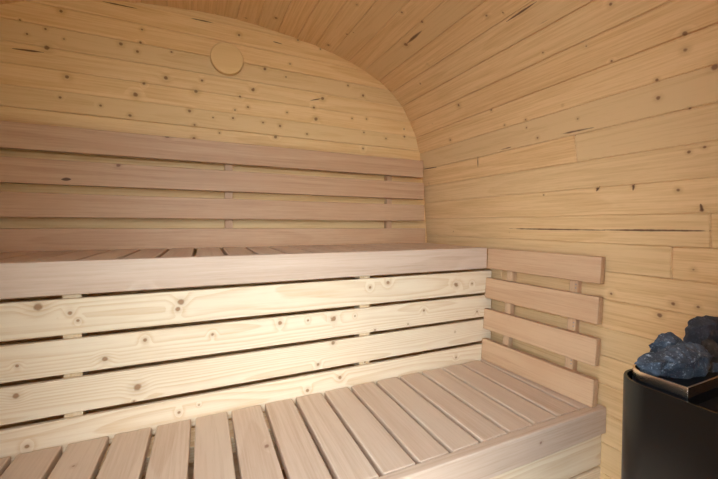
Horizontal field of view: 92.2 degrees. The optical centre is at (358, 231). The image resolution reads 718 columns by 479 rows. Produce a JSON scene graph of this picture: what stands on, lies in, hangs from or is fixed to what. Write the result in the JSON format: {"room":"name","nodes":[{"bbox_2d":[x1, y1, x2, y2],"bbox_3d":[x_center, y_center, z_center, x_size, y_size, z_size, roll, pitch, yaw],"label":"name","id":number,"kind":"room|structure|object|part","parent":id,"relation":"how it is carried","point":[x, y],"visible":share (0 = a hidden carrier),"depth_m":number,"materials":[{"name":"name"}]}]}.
{"room":"spa","nodes":[
{"label":"spa","id":0,"kind":"room"},
{"bbox_2d":[0,0,426,475],"bbox_3d":[-0.586,0.013,1.530,2.166,2.006,0.043,0,1,-24],"label":"wall","id":1,"kind":"structure","parent":0,"point":[106,65],"depth_m":1.43,"materials":[{"name":"brown wood"}]},
{"bbox_2d":[0,121,424,251],"bbox_3d":[-0.573,-0.154,1.479,2.025,0.448,0.056,0,1,-24],"label":"backrest","id":2,"kind":"object","parent":1,"relation":"attached to","point":[13,135],"visible":0.91,"depth_m":1.39,"materials":[{"name":"brown wood"}]},
{"bbox_3d":[-0.574,-0.333,1.459,2.008,0.090,0.028,0,1,-24],"label":"rail","id":3,"kind":"part","parent":2,"relation":"part of","materials":[{"name":"brown wood"}]},
{"bbox_3d":[-0.571,-0.097,1.466,2.017,0.086,0.028,0,1,-24],"label":"rail","id":4,"kind":"part","parent":2,"relation":"part of","materials":[{"name":"brown wood"}]},
{"bbox_3d":[-0.572,-0.215,1.463,2.014,0.088,0.028,0,1,-24],"label":"rail","id":5,"kind":"part","parent":2,"relation":"part of","materials":[{"name":"brown wood"}]},
{"bbox_3d":[-0.568,0.027,1.470,2.025,0.085,0.028,0,1,-24],"label":"rail","id":6,"kind":"part","parent":2,"relation":"part of","materials":[{"name":"brown wood"}]},
{"bbox_3d":[-0.565,-0.150,1.498,0.031,0.430,0.028,0,1,-24],"label":"post","id":7,"kind":"part","parent":2,"relation":"part of","materials":[{"name":"brown wood"}]},
{"bbox_3d":[0.153,-0.154,1.822,0.031,0.430,0.028,0,1,-24],"label":"post","id":8,"kind":"part","parent":2,"relation":"part of","materials":[{"name":"brown wood"}]},
{"bbox_2d":[210,42,242,75],"bbox_3d":[-0.567,-0.739,1.481,0.132,0.132,0.032,0,1,-24],"label":"air vent","id":9,"kind":"object","parent":1,"relation":"in","point":[226,58],"visible":1,"depth_m":1.47,"materials":[{"name":"brown wood"}]},
{"bbox_2d":[282,458,332,478],"bbox_3d":[-0.276,1.044,0.842,2.158,0.028,1.595,0,1,-24],"label":"floor","id":10,"kind":"structure","parent":0,"point":[283,471],"depth_m":1.46,"materials":[{"name":"brown wood"}]},
{"bbox_2d":[0,270,491,478],"bbox_3d":[-0.380,0.593,1.110,2.065,0.863,0.064,0,1,-24],"label":"skirt","id":11,"kind":"object","parent":10,"relation":"on","point":[73,317],"visible":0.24,"depth_m":1.04,"materials":[{"name":"brown wood"}]},
{"bbox_3d":[-0.769,0.595,0.943,0.041,0.863,0.050,0,1,-24],"label":"post","id":12,"kind":"part","parent":11,"relation":"part of","materials":[{"name":"brown wood"}]},
{"bbox_2d":[0,243,486,298],"bbox_3d":[-0.466,0.112,1.259,2.055,0.088,0.436,0,1,-24],"label":"bench","id":13,"kind":"object","parent":11,"relation":"on","point":[23,274],"visible":1,"depth_m":1.06,"materials":[{"name":"brown wood"}]},
{"bbox_3d":[0.009,0.590,1.294,0.041,0.863,0.050,0,1,-24],"label":"post","id":14,"kind":"part","parent":11,"relation":"part of","materials":[{"name":"brown wood"}]},
{"bbox_2d":[490,435,600,478],"bbox_3d":[-0.155,0.833,0.719,2.000,0.402,0.065,0,1,-24],"label":"skirt","id":15,"kind":"object","parent":10,"relation":"on","point":[581,460],"visible":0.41,"depth_m":1.03,"materials":[{"name":"brown wood"}]},
{"bbox_2d":[0,359,605,478],"bbox_3d":[-0.241,0.596,0.882,2.040,0.082,0.460,0,1,-24],"label":"bench","id":16,"kind":"object","parent":15,"relation":"on","point":[482,419],"visible":0.97,"depth_m":0.94,"materials":[{"name":"brown wood"}]},
{"bbox_3d":[-0.152,0.600,0.685,2.040,0.082,0.028,0,1,-24],"label":"rail","id":17,"kind":"part","parent":16,"relation":"part of","materials":[{"name":"brown wood"}]},
{"bbox_2d":[621,364,717,478],"bbox_3d":[0.680,0.641,0.586,0.405,0.798,0.257,0,1,-24],"label":"heater","id":18,"kind":"object","parent":10,"relation":"on","point":[670,425],"visible":0.79,"depth_m":0.55,"materials":[{"name":"black metal"}]},
{"bbox_2d":[649,332,685,352],"bbox_3d":[0.577,0.218,0.646,0.084,0.061,0.034,0,1,-17],"label":"stone","id":19,"kind":"object","parent":18,"relation":"on","point":[669,338],"visible":0.26,"depth_m":0.64,"materials":[{"name":"grey stone"}]},
{"bbox_2d":[634,342,711,378],"bbox_3d":[0.549,0.222,0.599,0.140,0.055,0.049,0,1,-12],"label":"stone","id":20,"kind":"object","parent":18,"relation":"on","point":[689,360],"visible":1,"depth_m":0.59,"materials":[{"name":"grey stone"}]},
{"bbox_2d":[633,364,717,397],"bbox_3d":[0.648,0.249,0.646,0.339,0.016,0.088,0,1,-24],"label":"basket","id":21,"kind":"object","parent":18,"relation":"on","point":[707,386],"depth_m":0.57,"materials":[{"name":"brown metal"}]},
{"bbox_2d":[638,369,717,386],"bbox_3d":[0.648,0.253,0.646,0.333,0.006,0.082,0,1,-24],"label":"tray","id":22,"kind":"object","parent":18,"relation":"on","point":[711,379],"depth_m":0.58,"materials":[{"name":"black"}]},
{"bbox_2d":[683,315,717,343],"bbox_3d":[0.722,0.209,0.704,0.146,0.078,0.052,0,1,-24],"label":"stone","id":23,"kind":"object","parent":18,"relation":"on","point":[699,328],"visible":0.5,"depth_m":0.68,"materials":[{"name":"grey stone"}]},
{"bbox_2d":[698,396,717,412],"bbox_3d":[0.682,0.279,0.579,0.379,0.010,0.233,0,1,-24],"label":"tray","id":24,"kind":"object","parent":18,"relation":"on","point":[708,402],"depth_m":0.55,"materials":[{"name":"black metal"}]},
{"bbox_2d":[700,339,717,363],"bbox_3d":[0.682,0.225,0.653,0.086,0.048,0.031,0,1,-2],"label":"stone","id":25,"kind":"object","parent":18,"relation":"on","point":[710,345],"visible":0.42,"depth_m":0.64,"materials":[{"name":"grey stone"}]},
{"bbox_2d":[708,362,717,371],"bbox_3d":[0.646,0.243,0.625,0.067,0.013,0.020,0,1,-6],"label":"stone","id":26,"kind":"object","parent":18,"relation":"on","point":[714,366],"visible":0.57,"depth_m":0.62,"materials":[{"name":"grey stone"}]},
{"bbox_2d":[0,0,670,120],"bbox_3d":[-0.241,-0.764,0.811,1.993,0.376,1.606,0,1,-24],"label":"ceiling","id":27,"kind":"structure","parent":0,"point":[431,55],"depth_m":1.37,"materials":[{"name":"brown wood"}]},
{"bbox_2d":[410,0,717,478],"bbox_3d":[0.682,0.217,1.252,0.162,1.665,1.611,0,1,-26],"label":"wall","id":28,"kind":"structure","parent":0,"point":[605,145],"depth_m":1.08,"materials":[{"name":"brown wood"}]},
{"bbox_2d":[481,248,605,407],"bbox_3d":[0.664,0.311,1.294,0.084,0.475,0.450,0,1,-28],"label":"backrest","id":29,"kind":"object","parent":28,"relation":"attached to","point":[575,346],"visible":1,"depth_m":1.23,"materials":[{"name":"brown wood"}]},
{"bbox_3d":[0.617,0.318,1.415,0.056,0.420,0.028,0,1,-28],"label":"post","id":30,"kind":"part","parent":29,"relation":"part of","materials":[{"name":"brown wood"}]},
{"bbox_3d":[0.640,0.504,1.286,0.032,0.089,0.450,0,1,-28],"label":"rail","id":31,"kind":"part","parent":29,"relation":"part of","materials":[{"name":"brown wood"}]},
{"bbox_3d":[0.649,0.376,1.288,0.032,0.087,0.450,0,1,-28],"label":"rail","id":32,"kind":"part","parent":29,"relation":"part of","materials":[{"name":"brown wood"}]},
{"bbox_3d":[0.658,0.244,1.290,0.032,0.087,0.450,0,1,-28],"label":"rail","id":33,"kind":"part","parent":29,"relation":"part of","materials":[{"name":"brown wood"}]},
{"bbox_3d":[0.667,0.117,1.291,0.032,0.087,0.450,0,1,-28],"label":"rail","id":34,"kind":"part","parent":29,"relation":"part of","materials":[{"name":"brown wood"}]},
{"bbox_3d":[0.736,0.324,1.187,0.056,0.420,0.028,0,1,-28],"label":"post","id":35,"kind":"part","parent":29,"relation":"part of","materials":[{"name":"brown wood"}]}
]}

